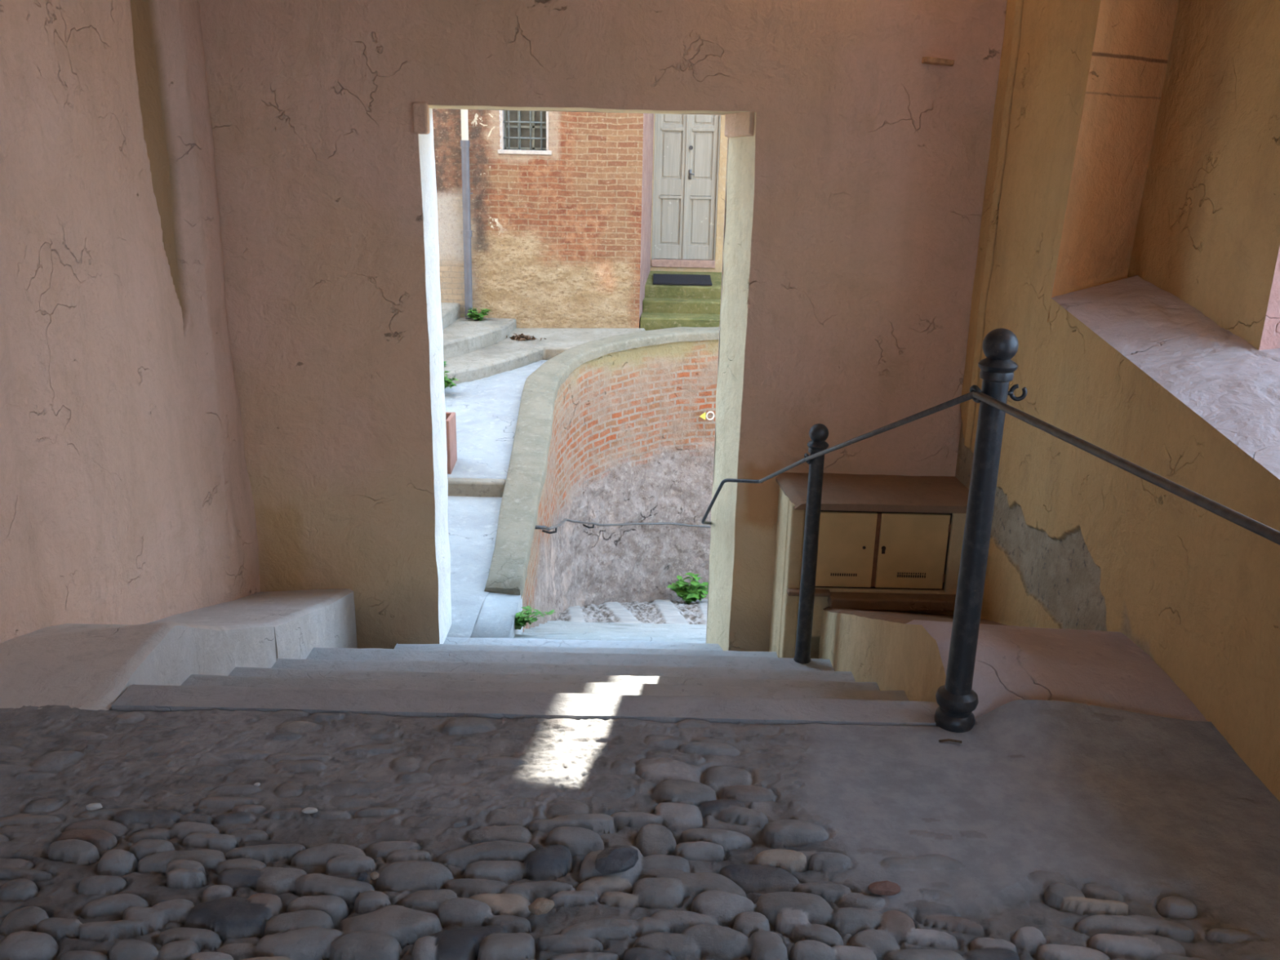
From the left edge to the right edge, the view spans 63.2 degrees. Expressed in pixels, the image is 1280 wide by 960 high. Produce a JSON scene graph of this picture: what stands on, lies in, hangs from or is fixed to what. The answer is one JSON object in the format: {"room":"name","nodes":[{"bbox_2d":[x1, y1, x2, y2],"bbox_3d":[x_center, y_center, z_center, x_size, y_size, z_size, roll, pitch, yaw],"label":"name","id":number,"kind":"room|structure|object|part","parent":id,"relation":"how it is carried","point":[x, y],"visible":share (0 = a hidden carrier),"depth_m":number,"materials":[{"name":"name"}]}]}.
{"room":"covered stairway passage","nodes":[
{"label":"covered stairway passage","id":0,"kind":"room"},
{"bbox_2d":[0,0,260,644],"bbox_3d":[-2.201,0.469,1.131,0.106,4.350,9.060,1,17,0],"label":"wall","id":1,"kind":"structure","parent":0,"point":[126,494],"depth_m":4.25,"materials":[{"name":"paint"}]},
{"bbox_2d":[199,0,1007,655],"bbox_3d":[-0.248,-0.802,5.425,4.130,4.350,0.021,1,17,0],"label":"wall","id":2,"kind":"structure","parent":0,"point":[872,158],"depth_m":5.27,"materials":[{"name":"pink paint"}]},
{"bbox_2d":[417,107,451,644],"bbox_3d":[-1.119,-0.353,5.752,0.021,3.265,0.368,2,17,2],"label":"door frame","id":3,"kind":"structure","parent":2,"relation":"attached to","point":[426,147],"depth_m":5.68,"materials":[{"name":"paint"}]},
{"bbox_2d":[429,105,751,114],"bbox_3d":[-0.259,-1.878,5.279,1.720,0.006,0.368,1,17,0],"label":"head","id":4,"kind":"structure","parent":2,"relation":"attached to","point":[459,107],"depth_m":5.27},
{"bbox_2d":[706,111,756,650],"bbox_3d":[0.488,-0.318,5.753,0.014,3.265,0.383,-4,18,-16],"label":"door frame","id":5,"kind":"structure","parent":2,"relation":"attached to","point":[740,174],"depth_m":5.67,"materials":[{"name":"beige paint"}]},
{"bbox_2d":[768,472,968,658],"bbox_3d":[1.233,0.667,5.591,1.025,1.307,0.600,1,17,0],"label":"cabinet","id":6,"kind":"object","parent":2,"relation":"attached to","point":[893,543],"visible":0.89,"depth_m":5.30,"materials":[{"name":"beige paint"}]},
{"bbox_2d":[831,573,857,576],"bbox_3d":[1.041,0.484,5.315,0.132,0.014,0.003,1,17,0],"label":"vent","id":7,"kind":"object","parent":6,"relation":"attached to","point":[832,574],"depth_m":5.31,"materials":[{"name":"brown metal"}]},
{"bbox_3d":[1.014,0.354,5.285,0.350,0.401,0.018,1,17,0],"label":"door","id":8,"kind":"part","parent":6,"relation":"part of","materials":[{"name":"paint"}]},
{"bbox_2d":[897,572,925,577],"bbox_3d":[1.387,0.486,5.313,0.144,0.026,0.003,1,17,0],"label":"vent","id":9,"kind":"object","parent":6,"relation":"attached to","point":[900,575],"depth_m":5.31,"materials":[{"name":"brown metal"}]},
{"bbox_3d":[1.382,0.362,5.285,0.344,0.401,0.018,1,17,0],"label":"door","id":10,"kind":"part","parent":6,"relation":"part of","materials":[{"name":"paint"}]},
{"bbox_2d":[921,56,954,66],"bbox_3d":[1.442,-2.014,4.995,0.154,0.039,0.110,1,17,0],"label":"shard","id":11,"kind":"object","parent":2,"relation":"attached to","point":[930,60],"visible":1,"depth_m":4.96},
{"bbox_2d":[0,699,1279,959],"bbox_3d":[-0.286,1.627,0.077,4.500,0.139,6.393,1,17,0],"label":"floor","id":12,"kind":"structure","parent":0,"point":[1053,829],"depth_m":2.58,"materials":[{"name":"grey stone"}]},
{"bbox_2d":[85,803,102,810],"bbox_3d":[-1.379,0.825,2.628,0.038,0.016,0.021,5,17,13],"label":"chip","id":13,"kind":"object","parent":12,"relation":"on","point":[91,806],"visible":1,"depth_m":2.62,"materials":[{"name":"white stone"}]},
{"bbox_2d":[301,807,317,813],"bbox_3d":[-0.838,0.838,2.640,0.039,0.012,0.021,-1,17,-8],"label":"chip","id":14,"kind":"object","parent":12,"relation":"on","point":[308,810],"visible":1,"depth_m":2.63,"materials":[{"name":"white stone"}]},
{"bbox_2d":[356,871,368,881],"bbox_3d":[-0.641,0.914,2.398,0.025,0.022,0.023,0,18,0],"label":"pebble","id":15,"kind":"object","parent":12,"relation":"on","point":[362,876],"visible":1,"depth_m":2.39,"materials":[{"name":"grey stone"}]},
{"bbox_2d":[369,871,378,879],"bbox_3d":[-0.613,0.913,2.402,0.019,0.016,0.019,-13,22,-39],"label":"pebble","id":16,"kind":"object","parent":12,"relation":"on","point":[374,875],"visible":1,"depth_m":2.40,"materials":[{"name":"beige stone"}]},
{"bbox_2d":[528,897,554,915],"bbox_3d":[-0.218,0.944,2.309,0.044,0.031,0.051,16,23,41],"label":"loose stone","id":17,"kind":"object","parent":12,"relation":"on","point":[540,906],"visible":1,"depth_m":2.30,"materials":[{"name":"grey stone"}]},
{"bbox_2d":[594,844,638,875],"bbox_3d":[-0.055,0.893,2.457,0.102,0.055,0.078,3,17,6],"label":"loose stone","id":18,"kind":"object","parent":12,"relation":"on","point":[615,859],"visible":1,"depth_m":2.43,"materials":[{"name":"grey stone"}]},
{"bbox_2d":[867,880,900,895],"bbox_3d":[0.563,0.942,2.397,0.076,0.033,0.034,2,17,4],"label":"loose stone","id":19,"kind":"object","parent":12,"relation":"on","point":[883,887],"visible":1,"depth_m":2.39,"materials":[{"name":"brown stone"}]},
{"bbox_2d":[938,738,961,742],"bbox_3d":[0.901,0.757,3.021,0.066,0.009,0.011,2,17,2],"label":"twig","id":20,"kind":"object","parent":12,"relation":"on","point":[945,740],"visible":1,"depth_m":3.02,"materials":[{"name":"brown plant"}]},
{"bbox_2d":[425,105,1125,642],"bbox_3d":[-3.833,-3.135,2.623,16.200,15.500,4.800,1,17,0],"label":"wall","id":21,"kind":"structure","parent":0,"point":[473,105],"depth_m":5.64,"materials":[{"name":"beige paint"}]},
{"bbox_2d":[955,0,1279,800],"bbox_3d":[1.723,0.549,1.150,0.066,4.350,9.100,1,17,0],"label":"wall","id":22,"kind":"structure","parent":0,"point":[1101,546],"depth_m":4.08,"materials":[{"name":"paint"}]},
{"bbox_2d":[1047,0,1178,322],"bbox_3d":[1.996,-1.473,4.274,0.598,1.640,0.156,-10,20,-32],"label":"window reveal","id":23,"kind":"object","parent":22,"relation":"attached to","point":[1132,42],"visible":0.89,"depth_m":4.30,"materials":[{"name":"orange paint"}]},
{"bbox_2d":[1050,275,1279,479],"bbox_3d":[2.244,-0.136,2.950,1.020,0.751,3.950,1,17,0],"label":"window sill","id":24,"kind":"structure","parent":22,"relation":"attached to","point":[1233,385],"depth_m":3.63,"materials":[{"name":"paint"}]},
{"bbox_2d":[1127,0,1279,350],"bbox_3d":[2.233,-0.730,2.769,1.066,2.170,3.877,1,17,0],"label":"window reveal","id":25,"kind":"object","parent":22,"relation":"attached to","point":[1207,234],"visible":0.92,"depth_m":3.90,"materials":[{"name":"paint"}]},
{"bbox_2d":[1258,245,1279,350],"bbox_3d":[2.445,-0.651,2.268,0.580,2.020,2.450,1,17,0],"label":"window","id":26,"kind":"structure","parent":25,"relation":"attached to","point":[1270,339],"depth_m":3.58,"materials":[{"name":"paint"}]},
{"bbox_3d":[0.082,2.213,1.695,5.260,1.780,9.450,1,17,0],"label":"ground fill","id":27,"kind":"structure","parent":0,"visible":0},
{"bbox_2d":[0,621,226,710],"bbox_3d":[-1.946,1.151,3.700,0.678,1.354,0.860,1,17,0],"label":"stair cheek","id":28,"kind":"structure","parent":27,"relation":"on","point":[88,666],"depth_m":3.42,"materials":[{"name":"grey stone"}]},
{"bbox_2d":[142,622,277,675],"bbox_3d":[-1.950,1.029,4.395,0.666,1.180,0.580,1,17,0],"label":"stair cheek","id":29,"kind":"structure","parent":27,"relation":"on","point":[253,645],"depth_m":4.31,"materials":[{"name":"stone"}]},
{"bbox_2d":[147,588,357,659],"bbox_3d":[-1.948,0.887,5.319,0.663,0.913,1.220,1,17,0],"label":"stair cheek","id":30,"kind":"structure","parent":27,"relation":"on","point":[302,620],"depth_m":5.21,"materials":[{"name":"stone"}]},
{"bbox_2d":[818,606,1005,690],"bbox_3d":[1.359,0.932,4.657,0.842,1.351,1.540,1,17,0],"label":"stair cheek","id":31,"kind":"structure","parent":27,"relation":"on","point":[868,644],"depth_m":4.47,"materials":[{"name":"beige paint"}]},
{"bbox_2d":[897,619,1208,721],"bbox_3d":[1.353,1.196,3.609,0.843,1.460,0.620,1,17,0],"label":"stair cheek","id":32,"kind":"structure","parent":27,"relation":"on","point":[1103,668],"depth_m":3.33,"materials":[{"name":"paint"}]},
{"label":"outside","id":33,"kind":"structure","parent":0,"visible":0},
{"bbox_2d":[650,113,727,272],"bbox_3d":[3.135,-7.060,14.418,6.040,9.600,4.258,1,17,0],"label":"door frame","id":34,"kind":"structure","parent":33,"point":[723,140],"depth_m":13.33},
{"bbox_2d":[651,113,720,268],"bbox_3d":[0.587,-3.971,13.234,0.830,2.480,0.180,1,17,0],"label":"door","id":35,"kind":"structure","parent":34,"relation":"attached to","point":[686,147],"depth_m":13.29,"materials":[{"name":"grey paint"}]},
{"bbox_3d":[0.396,-3.998,13.222,0.390,2.332,0.060,1,17,0],"label":"door","id":36,"kind":"part","parent":35,"relation":"part of","materials":[{"name":"grey paint"}]},
{"bbox_3d":[0.653,-3.878,13.207,0.066,0.120,0.054,1,17,0],"label":"handle","id":37,"kind":"part","parent":35,"relation":"part of","materials":[{"name":"grey metal"}]},
{"bbox_3d":[0.786,-3.989,13.222,0.386,2.332,0.060,1,17,0],"label":"door","id":38,"kind":"part","parent":35,"relation":"part of","materials":[{"name":"grey paint"}]},
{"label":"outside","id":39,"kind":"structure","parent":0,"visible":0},
{"bbox_2d":[556,599,707,624],"bbox_3d":[1.119,1.434,11.515,4.500,1.918,5.200,1,17,0],"label":"cobblestone pavement","id":40,"kind":"structure","parent":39,"point":[660,611],"depth_m":10.67,"materials":[{"name":"grey stone"}]},
{"bbox_2d":[484,326,719,632],"bbox_3d":[0.175,0.702,10.552,2.917,3.820,8.282,12,20,31],"label":"wall","id":41,"kind":"structure","parent":40,"relation":"on","point":[611,429],"depth_m":11.65,"materials":[{"name":"brick"}]},
{"bbox_2d":[534,518,711,533],"bbox_3d":[-0.077,0.384,10.616,1.672,1.831,5.696,11,19,28],"label":"wall rail","id":42,"kind":"object","parent":41,"relation":"attached to","point":[563,521],"visible":0.77,"depth_m":11.41,"materials":[{"name":"grey metal"}]},
{"bbox_3d":[0.023,0.405,10.710,1.534,1.739,5.463,11,19,29],"label":"rod","id":43,"kind":"part","parent":42,"relation":"part of","materials":[{"name":"grey metal"}]},
{"bbox_2d":[640,312,719,330],"bbox_3d":[1.616,-1.643,12.585,3.240,0.650,0.449,1,17,0],"label":"step","id":44,"kind":"structure","parent":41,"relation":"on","point":[648,321],"depth_m":12.32,"materials":[{"name":"stone"}]},
{"bbox_2d":[642,297,720,314],"bbox_3d":[0.833,-1.968,12.830,1.620,0.495,0.300,1,17,0],"label":"step","id":45,"kind":"structure","parent":44,"relation":"on","point":[669,305],"depth_m":12.64,"materials":[{"name":"stone"}]},
{"bbox_2d":[644,271,721,299],"bbox_3d":[0.724,-2.244,13.295,1.350,0.747,0.790,1,17,0],"label":"step","id":46,"kind":"structure","parent":45,"relation":"on","point":[651,291],"depth_m":12.87,"materials":[{"name":"stone"}]},
{"bbox_2d":[653,273,711,285],"bbox_3d":[0.530,-2.524,13.090,0.730,0.085,0.478,1,17,0],"label":"doormat","id":47,"kind":"object","parent":46,"relation":"on","point":[658,278],"visible":1,"depth_m":13.04,"materials":[{"name":"black rubber"}]},
{"bbox_2d":[700,411,714,420],"bbox_3d":[0.781,-0.762,12.272,0.188,0.110,0.075,-5,18,-20],"label":"waymark","id":48,"kind":"object","parent":41,"relation":"attached to","point":[703,415],"visible":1,"depth_m":12.24,"materials":[{"name":"yellow paint"}]},
{"bbox_2d":[513,620,706,643],"bbox_3d":[1.242,1.291,7.553,4.260,1.225,2.507,1,17,0],"label":"landing","id":49,"kind":"structure","parent":40,"relation":"on","point":[553,629],"depth_m":7.12,"materials":[{"name":"stone"}]},
{"bbox_2d":[514,604,555,629],"bbox_3d":[-0.687,0.849,6.517,0.219,0.124,0.264,11,19,28],"label":"clump","id":50,"kind":"object","parent":49,"relation":"on","point":[522,619],"visible":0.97,"depth_m":6.46,"materials":[{"name":"green plant"}]},
{"bbox_2d":[666,572,708,604],"bbox_3d":[0.619,1.298,12.399,0.545,0.418,0.415,7,18,19],"label":"clump","id":51,"kind":"object","parent":40,"relation":"on","point":[689,593],"visible":0.99,"depth_m":12.37,"materials":[{"name":"green plant"}]},
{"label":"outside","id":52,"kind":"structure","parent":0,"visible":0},
{"bbox_2d":[444,360,547,638],"bbox_3d":[-2.472,-0.104,9.375,3.452,1.213,6.800,1,17,0],"label":"ground","id":53,"kind":"structure","parent":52,"point":[486,409],"depth_m":7.92,"materials":[{"name":"grey concrete"}]},
{"bbox_2d":[444,370,457,388],"bbox_3d":[-1.872,-0.923,9.787,0.319,0.210,0.283,1,17,0],"label":"clump","id":54,"kind":"object","parent":53,"relation":"on","point":[447,381],"visible":0.29,"depth_m":9.77,"materials":[{"name":"green plant"}]},
{"bbox_2d":[445,412,457,474],"bbox_3d":[-1.756,-0.293,8.188,0.575,0.440,0.290,1,17,0],"label":"planter","id":55,"kind":"object","parent":53,"relation":"on","point":[451,422],"visible":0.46,"depth_m":8.12,"materials":[{"name":"ceramic"}]},
{"bbox_2d":[447,477,506,497],"bbox_3d":[-2.117,0.088,8.051,2.170,0.235,0.080,1,17,0],"label":"stone kerb","id":56,"kind":"object","parent":53,"relation":"on","point":[478,487],"visible":0.2,"depth_m":8.00,"materials":[{"name":"beige stone"}]},
{"bbox_2d":[432,108,653,328],"bbox_3d":[-2.829,-6.160,13.445,6.075,9.000,4.720,1,17,0],"label":"brick wall","id":57,"kind":"structure","parent":53,"relation":"on","point":[561,202],"depth_m":11.95,"materials":[{"name":"brick"}]},
{"bbox_2d":[460,109,472,318],"bbox_3d":[-1.967,-3.528,11.722,0.119,3.390,0.163,-8,19,-27],"label":"downpipe","id":58,"kind":"object","parent":57,"relation":"attached to","point":[464,142],"visible":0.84,"depth_m":11.80,"materials":[{"name":"grey metal"}]},
{"bbox_2d":[499,110,546,150],"bbox_3d":[-1.290,-4.233,11.629,0.567,1.060,0.020,1,17,0],"label":"iron grille","id":59,"kind":"object","parent":57,"relation":"attached to","point":[502,137],"depth_m":11.70,"materials":[{"name":"grey metal"}]},
{"bbox_3d":[-1.288,-4.276,11.754,0.547,1.050,0.035,1,17,0],"label":"sash","id":60,"kind":"part","parent":57,"relation":"part of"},
{"bbox_3d":[-1.288,-4.284,11.781,0.547,1.050,0.020,1,17,0],"label":"glass","id":61,"kind":"part","parent":57,"relation":"part of","materials":[{"name":"glass"}]},
{"bbox_2d":[443,328,645,388],"bbox_3d":[-2.070,-0.806,9.980,4.226,0.619,5.107,1,17,0],"label":"step","id":62,"kind":"structure","parent":53,"relation":"on","point":[508,354],"depth_m":11.29,"materials":[{"name":"stone"}]},
{"bbox_2d":[442,317,516,359],"bbox_3d":[-2.829,-1.028,10.341,2.698,0.600,4.317,1,17,0],"label":"step","id":63,"kind":"structure","parent":62,"relation":"on","point":[464,335],"depth_m":11.37,"materials":[{"name":"stone"}]},
{"bbox_2d":[440,302,460,329],"bbox_3d":[-3.153,-1.311,10.783,2.039,0.670,3.331,1,17,0],"label":"step","id":64,"kind":"structure","parent":63,"relation":"on","point":[451,312],"depth_m":11.84,"materials":[{"name":"stone"}]},
{"bbox_2d":[461,307,493,320],"bbox_3d":[-1.882,-1.917,12.082,0.273,0.168,0.326,13,21,34],"label":"clump","id":65,"kind":"object","parent":63,"relation":"on","point":[479,317],"visible":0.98,"depth_m":12.05,"materials":[{"name":"green plant"}]},
{"bbox_2d":[506,333,545,341],"bbox_3d":[-1.266,-1.593,11.771,0.790,0.132,0.416,1,17,0],"label":"dead leaves","id":66,"kind":"object","parent":62,"relation":"on","point":[521,337],"visible":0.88,"depth_m":11.73,"materials":[{"name":"brown plant"}]},
{"bbox_2d":[443,637,723,650],"bbox_3d":[-0.224,1.113,5.949,2.200,0.203,0.525,1,17,0],"label":"stone step","id":67,"kind":"structure","parent":53,"relation":"on","point":[460,641],"depth_m":6.10,"materials":[{"name":"grey stone"}]},
{"bbox_2d":[394,643,777,657],"bbox_3d":[-0.223,1.067,5.469,2.200,0.203,0.473,1,17,0],"label":"stone step","id":68,"kind":"structure","parent":67,"relation":"on","point":[403,646],"depth_m":5.61,"materials":[{"name":"grey stone"}]},
{"bbox_2d":[306,647,834,671],"bbox_3d":[-0.357,1.022,4.973,2.650,0.203,0.529,1,17,0],"label":"stone step","id":69,"kind":"structure","parent":68,"relation":"on","point":[317,653],"depth_m":5.11,"materials":[{"name":"grey stone"}]},
{"bbox_2d":[271,657,855,681],"bbox_3d":[-0.356,0.983,4.468,2.650,0.203,0.486,1,17,0],"label":"stone step","id":70,"kind":"structure","parent":69,"relation":"on","point":[290,664],"depth_m":4.60,"materials":[{"name":"grey stone"}]},
{"bbox_2d":[228,666,879,690],"bbox_3d":[-0.355,0.932,4.003,2.650,0.202,0.446,1,17,0],"label":"stone step","id":71,"kind":"structure","parent":70,"relation":"on","point":[237,671],"depth_m":4.13,"materials":[{"name":"grey stone"}]},
{"bbox_2d":[180,674,908,701],"bbox_3d":[-0.354,0.878,3.547,2.650,0.202,0.466,1,17,0],"label":"stone step","id":72,"kind":"structure","parent":71,"relation":"on","point":[601,688],"depth_m":3.68,"materials":[{"name":"grey stone"}]},
{"bbox_2d":[111,684,939,726],"bbox_3d":[-0.294,0.773,3.231,2.595,0.193,0.160,1,17,0],"label":"landing edge slab","id":73,"kind":"structure","parent":72,"relation":"on","point":[160,698],"depth_m":3.18,"materials":[{"name":"stone"}]},
{"bbox_2d":[934,328,1026,733],"bbox_3d":[0.960,0.177,2.964,0.123,1.220,0.127,-15,24,-43],"label":"post","id":74,"kind":"object","parent":73,"relation":"on","point":[957,701],"visible":0.94,"depth_m":2.93,"materials":[{"name":"metal"}]},
{"bbox_2d":[701,391,1279,545],"bbox_3d":[0.933,0.354,3.394,0.249,1.476,5.449,-2,17,-10],"label":"handrail","id":75,"kind":"object","parent":74,"relation":"attached to","point":[1260,529],"visible":0.91,"depth_m":2.38,"materials":[{"name":"grey metal"}]},
{"bbox_3d":[0.813,-0.114,4.112,0.112,1.002,2.395,-1,17,-7],"label":"rod","id":76,"kind":"part","parent":75,"relation":"part of","materials":[{"name":"grey metal"}]},
{"bbox_3d":[1.125,0.132,1.723,0.038,0.067,2.368,-2,17,-10],"label":"rod","id":77,"kind":"part","parent":75,"relation":"part of","materials":[{"name":"grey metal"}]},
{"bbox_2d":[793,423,828,663],"bbox_3d":[0.812,0.331,4.977,0.106,1.235,0.101,11,19,29],"label":"post","id":78,"kind":"object","parent":69,"relation":"on","point":[818,433],"visible":0.89,"depth_m":4.94,"materials":[{"name":"metal"}]}
]}

